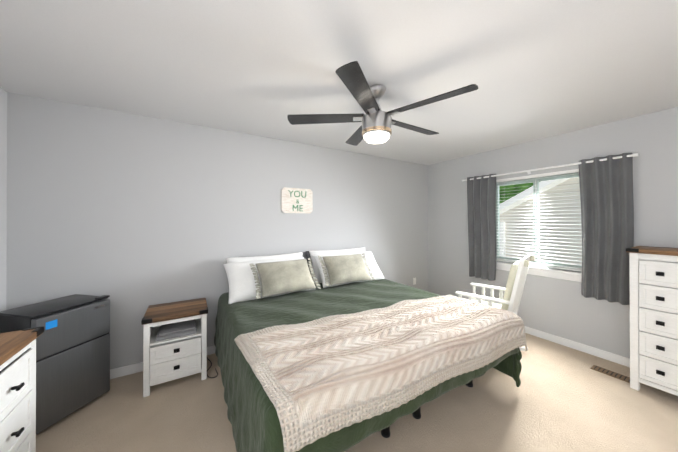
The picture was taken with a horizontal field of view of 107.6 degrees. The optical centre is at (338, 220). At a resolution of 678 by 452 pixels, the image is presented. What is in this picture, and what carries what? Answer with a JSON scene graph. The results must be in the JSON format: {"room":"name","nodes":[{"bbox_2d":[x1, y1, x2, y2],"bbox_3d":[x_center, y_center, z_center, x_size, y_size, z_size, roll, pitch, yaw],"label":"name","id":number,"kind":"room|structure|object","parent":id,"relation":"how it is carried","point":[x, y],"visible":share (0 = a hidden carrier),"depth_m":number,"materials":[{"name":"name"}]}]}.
{"room":"bedroom","nodes":[
{"label":"bedroom","id":0,"kind":"room"},
{"bbox_2d":[0,87,6,310],"bbox_3d":[-1.518,0.209,0.056,0.100,2.440,4.335,0,0,-31],"label":"wall","id":1,"kind":"structure","parent":0,"point":[3,173],"depth_m":1.90,"materials":[{"name":"paint"}]},
{"bbox_2d":[6,92,427,368],"bbox_3d":[-0.519,0.221,3.251,5.116,2.440,0.100,0,0,-31],"label":"wall","id":2,"kind":"structure","parent":0,"point":[134,216],"depth_m":2.46,"materials":[{"name":"paint"}]},
{"bbox_2d":[110,345,215,378],"bbox_3d":[-0.489,1.399,3.198,4.916,0.085,0.014,0,0,-31],"label":"baseboard","id":3,"kind":"structure","parent":2,"relation":"attached to","point":[138,367],"depth_m":2.31,"materials":[{"name":"white wood"}]},
{"bbox_2d":[281,187,312,212],"bbox_3d":[-0.532,-0.249,3.176,0.420,0.320,0.017,0,0,-31],"label":"wall sign","id":4,"kind":"object","parent":2,"relation":"attached to","point":[296,200],"visible":1,"depth_m":3.16,"materials":[{"name":"white"}]},
{"bbox_2d":[0,0,677,164],"bbox_3d":[0.628,-1.031,1.358,5.116,0.050,4.535,0,0,-31],"label":"ceiling","id":5,"kind":"structure","parent":0,"point":[533,70],"depth_m":1.58,"materials":[{"name":"paint"}]},
{"bbox_2d":[287,61,477,145],"bbox_3d":[0.330,-0.800,1.927,1.275,0.407,1.324,0,0,-31],"label":"ceiling fan","id":6,"kind":"object","parent":5,"relation":"hanging from","point":[375,126],"visible":1,"depth_m":1.80,"materials":[{"name":"silver metal"}]},
{"bbox_2d":[36,333,677,451],"bbox_3d":[0.628,1.459,1.349,5.116,0.050,4.535,0,0,-31],"label":"floor","id":7,"kind":"structure","parent":0,"point":[561,398],"depth_m":1.80,"materials":[{"name":"carpet"}]},
{"bbox_2d":[0,326,43,451],"bbox_3d":[-1.436,1.004,0.563,0.552,0.854,1.553,0,0,-31],"label":"dresser","id":8,"kind":"object","parent":7,"relation":"on","point":[17,391],"visible":1,"depth_m":1.19,"materials":[{"name":"white wood"}]},
{"bbox_2d":[0,294,109,434],"bbox_3d":[-2.119,1.027,1.872,0.386,0.818,0.442,0,0,12],"label":"mini fridge","id":9,"kind":"object","parent":7,"relation":"on","point":[72,357],"visible":0.75,"depth_m":1.79,"materials":[{"name":"black plastic"}]},
{"bbox_2d":[141,298,207,396],"bbox_3d":[-1.491,1.122,2.291,0.475,0.632,0.428,0,0,-31],"label":"nightstand","id":10,"kind":"object","parent":7,"relation":"on","point":[174,340],"visible":1,"depth_m":2.15,"materials":[{"name":"white wood"}]},
{"bbox_2d":[207,357,217,377],"bbox_3d":[-1.250,1.431,2.422,0.096,0.010,0.406,0,0,-31],"label":"power cord","id":11,"kind":"object","parent":7,"relation":"on","point":[209,368],"visible":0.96,"depth_m":2.36,"materials":[{"name":"black plastic"}]},
{"bbox_2d":[214,247,526,451],"bbox_3d":[0.096,0.912,2.318,2.128,1.051,2.060,0,0,-31],"label":"bed","id":12,"kind":"object","parent":7,"relation":"on","point":[342,350],"visible":1,"depth_m":1.59,"materials":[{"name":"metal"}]},
{"bbox_2d":[226,252,302,262],"bbox_3d":[-0.788,0.604,2.814,0.950,0.470,0.188,0,-20,-32],"label":"pillow","id":13,"kind":"object","parent":12,"relation":"on","point":[293,255],"depth_m":2.79,"materials":[{"name":"white fabric"}]},
{"bbox_2d":[223,257,314,303],"bbox_3d":[-0.724,0.609,2.668,0.980,0.490,0.206,0,-44,-33],"label":"pillow","id":14,"kind":"object","parent":12,"relation":"on","point":[242,285],"depth_m":2.46,"materials":[{"name":"white fabric"}]},
{"bbox_2d":[305,251,312,278],"bbox_3d":[-0.050,0.628,3.369,0.920,0.500,0.096,0,-4,-29],"label":"pillow","id":15,"kind":"object","parent":12,"relation":"on","point":[308,254],"depth_m":3.17,"materials":[{"name":"beige fabric"}]},
{"bbox_2d":[309,247,364,282],"bbox_3d":[0.036,0.596,3.324,0.950,0.470,0.188,0,-18,-30],"label":"pillow","id":16,"kind":"object","parent":12,"relation":"on","point":[313,255],"depth_m":3.16,"materials":[{"name":"beige fabric"}]},
{"bbox_2d":[313,251,384,287],"bbox_3d":[0.144,0.607,3.204,0.980,0.490,0.206,0,-42,-29],"label":"pillow","id":17,"kind":"object","parent":12,"relation":"on","point":[378,276],"depth_m":3.15,"materials":[{"name":"white fabric"}]},
{"bbox_2d":[455,254,534,350],"bbox_3d":[1.602,0.902,2.709,0.805,1.075,0.575,0,0,44],"label":"rocking chair","id":18,"kind":"object","parent":7,"relation":"on","point":[510,300],"visible":0.52,"depth_m":2.47,"materials":[{"name":"white wood"}]},
{"bbox_2d":[590,365,629,382],"bbox_3d":[2.550,1.433,2.315,0.110,0.009,0.270,0,0,-31],"label":"air vent register","id":19,"kind":"object","parent":7,"relation":"on","point":[611,373],"visible":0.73,"depth_m":2.32,"materials":[{"name":"brown metal"}]},
{"bbox_2d":[626,246,677,395],"bbox_3d":[2.879,0.838,1.907,0.473,1.197,0.813,0,0,-31],"label":"dresser","id":20,"kind":"object","parent":7,"relation":"on","point":[653,316],"visible":1,"depth_m":2.02,"materials":[{"name":"white wood"}]},
{"bbox_2d":[428,107,677,357],"bbox_3d":[2.774,0.219,2.651,0.100,2.440,4.335,0,0,-31],"label":"wall","id":21,"kind":"structure","parent":0,"point":[562,308],"depth_m":2.83,"materials":[{"name":"paint"}]},
{"bbox_2d":[496,173,581,281],"bbox_3d":[2.471,0.057,3.102,0.147,1.253,1.120,0,0,-31],"label":"window","id":22,"kind":"structure","parent":21,"relation":"in","point":[535,205],"depth_m":3.12,"materials":[{"name":"white plastic"}]},
{"bbox_2d":[496,169,581,271],"bbox_3d":[2.471,-0.001,3.103,0.046,1.137,1.000,0,0,-31],"label":"window blinds","id":23,"kind":"object","parent":22,"relation":"attached to","point":[553,174],"visible":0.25,"depth_m":3.03,"materials":[{"name":"white plastic"}]},
{"bbox_2d":[462,153,638,304],"bbox_3d":[2.381,0.097,3.091,0.119,1.489,1.755,0,0,-31],"label":"curtains","id":24,"kind":"object","parent":21,"relation":"attached to","point":[607,202],"visible":1,"depth_m":2.55,"materials":[{"name":"grey fabric"}]},
{"bbox_2d":[525,326,629,366],"bbox_3d":[2.722,1.396,2.624,0.014,0.085,4.290,0,0,-31],"label":"baseboard","id":25,"kind":"structure","parent":21,"relation":"attached to","point":[625,361],"depth_m":2.72,"materials":[{"name":"white wood"}]},
{"label":"outside","id":26,"kind":"structure","parent":0,"visible":0},
{"bbox_3d":[16.188,4.666,9.731,30.000,0.100,40.000,0,0,-31],"label":"ground","id":27,"kind":"structure","parent":26,"visible":0},
{"bbox_2d":[499,181,539,202],"bbox_3d":[11.897,-0.531,10.662,1.600,14.000,32.000,0,0,-31],"label":"trees","id":28,"kind":"object","parent":27,"relation":"on","point":[510,191],"depth_m":14.13,"materials":[{"name":"green plant"}]},
{"bbox_2d":[500,177,581,264],"bbox_3d":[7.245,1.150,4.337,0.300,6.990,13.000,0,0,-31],"label":"house","id":29,"kind":"structure","parent":27,"relation":"on","point":[511,218],"depth_m":6.62,"materials":[{"name":"white"}]},
{"bbox_2d":[500,222,504,255],"bbox_3d":[5.005,2.058,7.595,0.100,4.000,0.120,0,0,-31],"label":"downspout","id":30,"kind":"object","parent":29,"relation":"attached to","point":[502,226],"visible":0.14,"depth_m":7.55,"materials":[{"name":"white"}]},
{"bbox_2d":[500,178,566,213],"bbox_3d":[5.375,-0.605,7.244,0.900,0.160,7.809,0,-28,-31],"label":"trim","id":31,"kind":"structure","parent":29,"relation":"attached to","point":[510,203],"depth_m":6.84,"materials":[{"name":"white wood"}]}
]}

